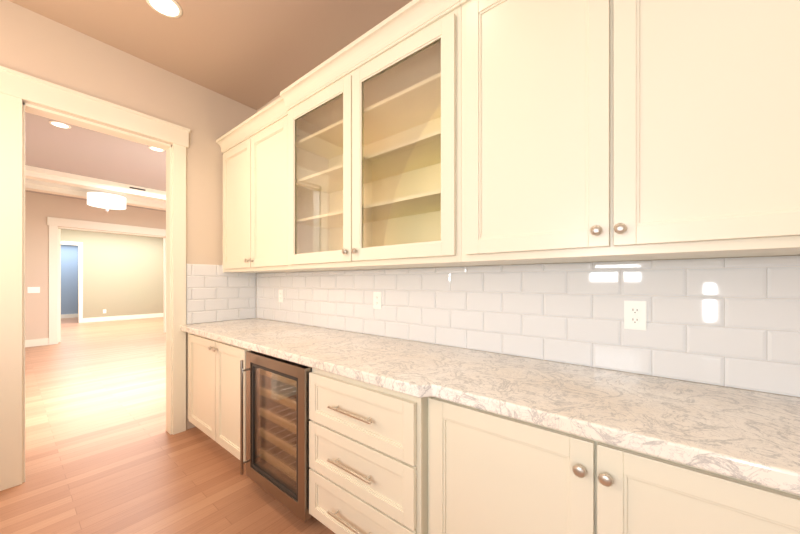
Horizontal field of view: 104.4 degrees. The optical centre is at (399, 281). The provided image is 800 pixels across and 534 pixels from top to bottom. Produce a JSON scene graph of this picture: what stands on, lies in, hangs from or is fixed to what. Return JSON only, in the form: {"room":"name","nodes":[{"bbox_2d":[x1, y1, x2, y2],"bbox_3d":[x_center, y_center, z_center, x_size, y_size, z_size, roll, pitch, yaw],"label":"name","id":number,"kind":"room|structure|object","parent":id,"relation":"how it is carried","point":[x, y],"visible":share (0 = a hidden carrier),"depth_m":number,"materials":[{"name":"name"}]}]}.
{"room":"butler's pantry","nodes":[
{"label":"butler's pantry","id":0,"kind":"room"},
{"bbox_2d":[61,245,77,313],"bbox_3d":[-11.207,-0.235,11.595,0.100,3.050,6.050,0,0,38],"label":"wall","id":1,"kind":"structure","parent":0,"point":[69,279],"depth_m":10.94,"materials":[{"name":"paint"}]},
{"bbox_2d":[25,191,165,339],"bbox_3d":[-6.174,-0.235,7.626,0.120,3.050,6.050,0,0,38],"label":"wall","id":2,"kind":"structure","parent":0,"point":[40,208],"depth_m":6.26,"materials":[{"name":"paint"}]},
{"bbox_2d":[27,287,39,292],"bbox_3d":[-7.259,0.170,6.145,0.009,0.120,0.160,0,0,38],"label":"light switch","id":3,"kind":"object","parent":2,"relation":"attached to","point":[33,289],"visible":1,"depth_m":6.14,"materials":[{"name":"white plastic"}]},
{"bbox_2d":[25,313,162,346],"bbox_3d":[-4.337,1.220,6.177,17.399,0.140,6.049,0,0,38],"label":"baseboard","id":4,"kind":"structure","parent":2,"relation":"attached to","point":[37,342],"depth_m":10.13,"materials":[{"name":"white wood"}]},
{"bbox_2d":[47,217,165,344],"bbox_3d":[-6.770,-0.010,7.332,0.748,2.600,2.120,0,0,38],"label":"door frame","id":5,"kind":"structure","parent":2,"relation":"attached to","point":[53,223],"depth_m":6.50,"materials":[{"name":"white wood"}]},
{"bbox_2d":[58,228,162,322],"bbox_3d":[-9.487,-0.235,10.239,0.120,3.050,6.050,0,0,38],"label":"wall","id":6,"kind":"structure","parent":0,"point":[122,274],"depth_m":10.33,"materials":[{"name":"paint"}]},
{"bbox_2d":[61,241,82,322],"bbox_3d":[-10.073,0.040,9.383,0.020,2.500,0.660,0,0,38],"label":"door frame","id":7,"kind":"structure","parent":6,"relation":"attached to","point":[80,244],"depth_m":9.60,"materials":[{"name":"white wood"}]},
{"bbox_2d":[0,0,256,429],"bbox_3d":[-2.279,-0.235,2.262,0.120,3.050,2.450,0,0,38],"label":"wall","id":8,"kind":"structure","parent":0,"point":[36,45],"depth_m":2.50,"materials":[{"name":"paint"}]},
{"bbox_2d":[0,66,189,490],"bbox_3d":[-2.213,-0.016,2.334,0.174,2.612,1.049,0,0,38],"label":"door frame","id":9,"kind":"structure","parent":8,"relation":"attached to","point":[16,88],"depth_m":2.00,"materials":[{"name":"white wood"}]},
{"bbox_2d":[216,97,320,272],"bbox_3d":[-1.139,-0.697,2.672,1.135,1.223,0.390,0,0,38],"label":"upper cabinet","id":10,"kind":"object","parent":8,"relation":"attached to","point":[254,149],"visible":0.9,"depth_m":2.50,"materials":[{"name":"white wood"}]},
{"bbox_2d":[0,317,334,533],"bbox_3d":[-4.445,1.320,6.040,17.800,0.060,6.800,0,0,38],"label":"floor","id":11,"kind":"structure","parent":0,"point":[106,452],"depth_m":2.26,"materials":[{"name":"brown wood"}]},
{"bbox_2d":[188,333,250,463],"bbox_3d":[-1.220,0.856,2.555,1.120,0.869,0.674,0,0,38],"label":"base cabinet","id":12,"kind":"object","parent":11,"relation":"on","point":[214,390],"visible":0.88,"depth_m":2.25,"materials":[{"name":"white wood"}]},
{"bbox_2d":[180,318,799,494],"bbox_3d":[-0.261,0.398,1.800,3.618,0.045,0.673,0,0,38],"label":"countertop","id":13,"kind":"structure","parent":12,"relation":"on","point":[749,436],"depth_m":1.03,"materials":[{"name":"stone"}]},
{"bbox_2d":[240,351,311,521],"bbox_3d":[-0.540,0.859,1.986,0.620,0.862,0.710,0,0,38],"label":"wine fridge","id":14,"kind":"object","parent":11,"relation":"on","point":[277,430],"visible":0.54,"depth_m":1.74,"materials":[{"name":"grey"}]},
{"bbox_2d":[309,368,427,533],"bbox_3d":[-0.013,0.856,1.599,0.676,0.869,0.681,0,0,38],"label":"base cabinet","id":15,"kind":"object","parent":11,"relation":"on","point":[368,458],"visible":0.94,"depth_m":1.32,"materials":[{"name":"white wood"}]},
{"bbox_2d":[428,397,799,533],"bbox_3d":[0.722,0.856,1.053,1.151,0.869,0.628,0,0,38],"label":"base cabinet","id":16,"kind":"object","parent":11,"relation":"on","point":[491,472],"visible":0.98,"depth_m":0.90,"materials":[{"name":"white wood"}]},
{"bbox_2d":[8,0,411,211],"bbox_3d":[-4.476,-1.810,6.064,17.720,0.100,6.800,0,0,38],"label":"ceiling","id":17,"kind":"structure","parent":0,"point":[256,54],"depth_m":2.31,"materials":[{"name":"paint"}]},
{"bbox_2d":[48,121,70,128],"bbox_3d":[-3.815,-1.756,3.480,0.174,0.006,0.174,0,0,38],"label":"recessed light","id":18,"kind":"object","parent":17,"relation":"in","point":[60,124],"visible":1,"depth_m":3.47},
{"bbox_2d":[25,178,165,210],"bbox_3d":[-5.287,-1.685,6.926,0.280,0.149,6.048,0,0,38],"label":"beam","id":19,"kind":"structure","parent":17,"relation":"attached to","point":[50,188],"depth_m":5.79,"materials":[{"name":"white wood"}]},
{"bbox_2d":[25,165,165,201],"bbox_3d":[-4.540,-1.685,6.338,0.282,0.149,6.048,0,0,38],"label":"beam","id":20,"kind":"structure","parent":17,"relation":"attached to","point":[50,176],"depth_m":5.27,"materials":[{"name":"white paint"}]},
{"bbox_2d":[87,192,125,211],"bbox_3d":[-5.518,-1.530,5.842,0.540,0.459,0.540,0,0,38],"label":"drum pendant light","id":21,"kind":"object","parent":17,"relation":"hanging from","point":[107,201],"visible":0.9,"depth_m":5.69,"materials":[{"name":"white fabric"}]},
{"bbox_2d":[148,146,164,151],"bbox_3d":[-3.227,-1.756,4.112,0.174,0.006,0.174,0,0,38],"label":"recessed light","id":22,"kind":"object","parent":17,"relation":"in","point":[155,149],"visible":0.75,"depth_m":4.12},
{"bbox_2d":[146,0,182,17],"bbox_3d":[-1.501,-1.756,1.973,0.194,0.006,0.194,0,0,38],"label":"recessed light","id":23,"kind":"object","parent":17,"relation":"in","point":[170,8],"visible":1,"depth_m":1.98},
{"bbox_2d":[257,95,799,397],"bbox_3d":[0.370,-0.235,1.810,4.840,3.050,0.120,0,0,38],"label":"wall","id":24,"kind":"structure","parent":0,"point":[269,102],"depth_m":1.45,"materials":[{"name":"paint"}]},
{"bbox_2d":[280,40,391,270],"bbox_3d":[-0.397,-0.697,2.093,0.744,1.222,0.380,0,0,38],"label":"upper cabinet","id":25,"kind":"object","parent":24,"relation":"attached to","point":[323,108],"depth_m":1.91,"materials":[{"name":"white wood"}]},
{"bbox_2d":[360,0,485,268],"bbox_3d":[0.080,-0.697,1.717,0.740,1.222,0.380,0,0,38],"label":"upper cabinet","id":26,"kind":"object","parent":24,"relation":"attached to","point":[374,147],"depth_m":1.55,"materials":[{"name":"white wood"}]},
{"bbox_2d":[186,256,799,396],"bbox_3d":[-0.245,0.110,1.819,3.618,0.528,0.623,0,0,38],"label":"tile backsplash","id":27,"kind":"structure","parent":24,"relation":"attached to","point":[731,322],"depth_m":1.39,"materials":[{"name":"white tile"}]},
{"bbox_2d":[279,290,282,301],"bbox_3d":[-1.106,0.135,2.877,0.072,0.116,0.007,0,0,38],"label":"outlet","id":28,"kind":"object","parent":27,"relation":"attached to","point":[280,295],"visible":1,"depth_m":2.87,"materials":[{"name":"white plastic"}]},
{"bbox_2d":[373,292,380,308],"bbox_3d":[-0.156,0.130,2.127,0.072,0.116,0.007,0,0,38],"label":"electrical outlet","id":29,"kind":"object","parent":27,"relation":"attached to","point":[376,300],"visible":1,"depth_m":2.13,"materials":[{"name":"white plastic"}]},
{"bbox_2d":[624,301,645,329],"bbox_3d":[0.951,0.137,1.254,0.072,0.116,0.007,0,0,38],"label":"electrical outlet","id":30,"kind":"object","parent":27,"relation":"attached to","point":[634,315],"visible":1,"depth_m":1.25,"materials":[{"name":"white plastic"}]},
{"bbox_2d":[460,0,799,264],"bbox_3d":[0.799,-0.697,1.125,1.119,1.223,0.420,0,0,38],"label":"upper cabinet","id":31,"kind":"object","parent":24,"relation":"attached to","point":[610,130],"visible":1,"depth_m":0.98,"materials":[{"name":"white wood"}]}
]}

